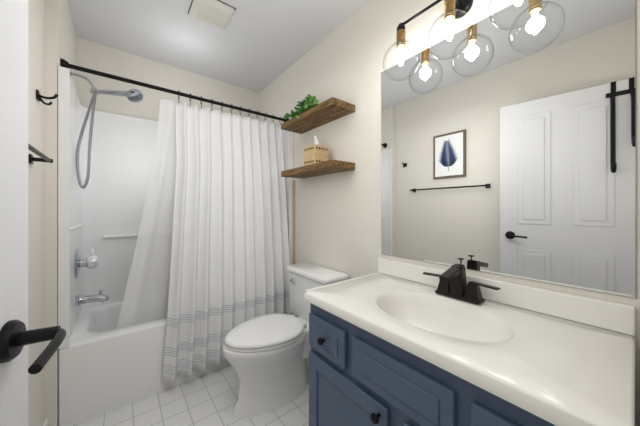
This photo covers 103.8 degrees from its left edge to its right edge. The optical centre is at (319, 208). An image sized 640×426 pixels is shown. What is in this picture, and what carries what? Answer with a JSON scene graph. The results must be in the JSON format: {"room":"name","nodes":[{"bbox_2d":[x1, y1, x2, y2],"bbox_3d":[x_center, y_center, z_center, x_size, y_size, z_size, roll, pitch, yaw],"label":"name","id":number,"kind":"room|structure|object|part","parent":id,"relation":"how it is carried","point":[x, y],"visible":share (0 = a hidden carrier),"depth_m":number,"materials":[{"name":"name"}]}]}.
{"room":"bathroom","nodes":[
{"label":"bathroom","id":0,"kind":"room"},
{"bbox_2d":[28,0,44,425],"bbox_3d":[-1.074,-0.059,0.773,0.100,2.474,2.906,0,0,-38],"label":"wall","id":1,"kind":"structure","parent":0,"point":[36,200],"depth_m":1.17,"materials":[{"name":"white paint"}]},
{"bbox_2d":[0,0,65,425],"bbox_3d":[-0.363,0.151,0.163,0.212,2.030,0.756,0,0,-38],"label":"door","id":2,"kind":"structure","parent":1,"relation":"in","point":[17,337],"depth_m":0.43,"materials":[{"name":"white paint"}]},
{"bbox_3d":[-0.521,0.223,0.370,0.203,0.066,0.165,0,0,-38],"label":"handle","id":3,"kind":"part","parent":2,"relation":"part of","materials":[{"name":"black metal"}]},
{"bbox_2d":[28,143,52,163],"bbox_3d":[-0.992,-0.214,0.808,0.069,0.040,0.800,0,0,-38],"label":"towel rail","id":4,"kind":"object","parent":1,"relation":"attached to","point":[44,158],"visible":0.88,"depth_m":1.07,"materials":[{"name":"black metal"}]},
{"bbox_2d":[42,418,47,425],"bbox_3d":[-0.805,1.133,0.525,0.012,0.090,1.980,0,0,-38],"label":"baseboard","id":5,"kind":"structure","parent":1,"relation":"attached to","point":[45,423],"depth_m":1.28,"materials":[{"name":"white paint"}]},
{"bbox_2d":[36,89,58,104],"bbox_3d":[-1.302,-0.525,1.201,0.071,0.063,0.044,0,0,-38],"label":"hook","id":6,"kind":"object","parent":1,"relation":"attached to","point":[39,97],"visible":1,"depth_m":1.19,"materials":[{"name":"black metal"}]},
{"bbox_2d":[45,0,75,425],"bbox_3d":[-1.633,-0.059,1.596,0.045,2.474,0.722,0,0,-38],"label":"wall","id":7,"kind":"structure","parent":0,"point":[60,38],"depth_m":1.32,"materials":[{"name":"white paint"}]},
{"bbox_2d":[76,37,258,121],"bbox_3d":[-1.310,-0.059,2.376,1.520,2.474,0.100,0,0,-38],"label":"wall","id":8,"kind":"structure","parent":0,"point":[100,58],"depth_m":2.15,"materials":[{"name":"white paint"}]},
{"bbox_2d":[71,357,308,425],"bbox_3d":[-0.439,1.218,1.276,1.720,0.080,2.906,0,0,-38],"label":"floor","id":9,"kind":"structure","parent":0,"point":[209,399],"depth_m":1.47,"materials":[{"name":"tile"}]},
{"bbox_2d":[58,66,292,425],"bbox_3d":[-1.038,0.137,2.067,1.471,2.082,0.717,0,0,-38],"label":"tub","id":10,"kind":"object","parent":9,"relation":"on","point":[105,160],"visible":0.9,"depth_m":1.66,"materials":[{"name":"white plastic"}]},
{"bbox_3d":[-1.571,0.358,1.651,0.050,0.191,0.191,0,0,-38],"label":"valve plate","id":11,"kind":"part","parent":10,"relation":"part of","materials":[{"name":"silver metal"}]},
{"bbox_3d":[-1.557,-0.834,1.659,0.151,0.141,0.070,0,0,-38],"label":"shower arm","id":12,"kind":"part","parent":10,"relation":"part of"},
{"bbox_3d":[-1.528,0.338,1.685,0.060,0.129,0.089,0,0,-38],"label":"valve knob","id":13,"kind":"part","parent":10,"relation":"part of","materials":[{"name":"clear plastic"}]},
{"bbox_3d":[-1.525,0.601,1.688,0.168,0.090,0.068,0,0,-38],"label":"spout","id":14,"kind":"part","parent":10,"relation":"part of","materials":[{"name":"silver metal"}]},
{"bbox_2d":[223,263,347,417],"bbox_3d":[-0.244,0.808,1.631,0.751,0.740,0.490,0,0,-38],"label":"toilet","id":15,"kind":"object","parent":9,"relation":"on","point":[266,355],"visible":0.92,"depth_m":1.49,"materials":[{"name":"white ceramic"}]},
{"bbox_3d":[-0.336,0.773,1.558,0.496,0.015,0.395,0,0,-38],"label":"seat","id":16,"kind":"part","parent":15,"relation":"part of","materials":[{"name":"white plastic"}]},
{"bbox_3d":[-0.335,0.758,1.559,0.497,0.043,0.392,0,0,-38],"label":"lid","id":17,"kind":"part","parent":15,"relation":"part of","materials":[{"name":"white plastic"}]},
{"bbox_3d":[-0.203,0.533,1.841,0.021,0.028,0.090,0,0,-38],"label":"handle","id":18,"kind":"part","parent":15,"relation":"part of","materials":[{"name":"silver metal"}]},
{"bbox_3d":[-0.033,0.458,1.798,0.214,0.039,0.490,0,0,-38],"label":"tank lid","id":19,"kind":"part","parent":15,"relation":"part of","materials":[{"name":"white ceramic"}]},
{"bbox_3d":[-0.030,0.635,1.801,0.200,0.315,0.470,0,0,-38],"label":"tank","id":20,"kind":"part","parent":15,"relation":"part of","materials":[{"name":"white ceramic"}]},
{"bbox_2d":[304,258,634,425],"bbox_3d":[0.424,0.696,0.944,0.574,0.964,0.948,0,0,-38],"label":"bathroom vanity","id":21,"kind":"object","parent":9,"relation":"on","point":[394,343],"visible":1,"depth_m":0.79,"materials":[{"name":"white stone"}]},
{"bbox_2d":[422,258,500,304],"bbox_3d":[0.550,0.296,1.036,0.167,0.163,0.303,0,0,-38],"label":"faucet","id":22,"kind":"object","parent":21,"relation":"on","point":[453,287],"depth_m":1.04,"materials":[{"name":"black metal"}]},
{"bbox_2d":[67,0,368,92],"bbox_3d":[-0.439,-1.336,1.276,1.720,0.080,2.906,0,0,-38],"label":"ceiling","id":23,"kind":"structure","parent":0,"point":[258,46],"depth_m":1.85,"materials":[{"name":"white paint"}]},
{"bbox_2d":[188,0,235,29],"bbox_3d":[-0.711,-1.280,1.644,0.238,0.030,0.238,0,0,-38],"label":"ceiling vent","id":24,"kind":"object","parent":23,"relation":"in","point":[217,13],"visible":0.96,"depth_m":1.62,"materials":[{"name":"white plastic"}]},
{"bbox_2d":[259,0,639,425],"bbox_3d":[0.196,-0.059,1.780,0.100,2.474,2.906,0,0,-38],"label":"wall","id":25,"kind":"structure","parent":0,"point":[338,221],"depth_m":1.64,"materials":[{"name":"white paint"}]},
{"bbox_2d":[60,58,290,382],"bbox_3d":[-0.848,0.130,1.829,1.473,1.947,0.292,0,0,-38],"label":"shower curtain","id":26,"kind":"object","parent":25,"relation":"attached to","point":[209,265],"visible":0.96,"depth_m":1.80,"materials":[{"name":"white fabric"}]},
{"bbox_2d":[293,180,294,314],"bbox_3d":[-0.231,0.418,2.228,0.012,1.340,0.024,0,0,-38],"label":"trim","id":27,"kind":"structure","parent":25,"relation":"attached to","point":[293,222],"depth_m":2.22,"materials":[{"name":"beige wood"}]},
{"bbox_2d":[281,135,354,178],"bbox_3d":[-0.041,-0.391,1.837,0.199,0.271,0.630,0,0,-38],"label":"shelf","id":28,"kind":"object","parent":25,"relation":"attached to","point":[317,162],"visible":1,"depth_m":1.73,"materials":[{"name":"brown wood"}]},
{"bbox_2d":[281,94,354,133],"bbox_3d":[-0.071,-0.736,1.813,0.275,0.199,0.630,0,0,-38],"label":"shelf","id":29,"kind":"object","parent":25,"relation":"attached to","point":[311,116],"visible":1,"depth_m":1.75,"materials":[{"name":"brown wood"}]},
{"bbox_2d":[383,0,548,80],"bbox_3d":[0.561,-0.799,1.070,0.209,0.315,0.645,0,0,-38],"label":"sconce","id":30,"kind":"object","parent":25,"relation":"attached to","point":[455,9],"visible":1,"depth_m":1.09,"materials":[{"name":"clear glass"}]},
{"bbox_2d":[381,0,635,297],"bbox_3d":[0.654,-0.268,1.115,0.006,1.072,0.936,0,0,-38],"label":"mirror","id":31,"kind":"object","parent":25,"relation":"attached to","point":[508,152],"visible":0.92,"depth_m":0.96,"materials":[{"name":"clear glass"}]}
]}

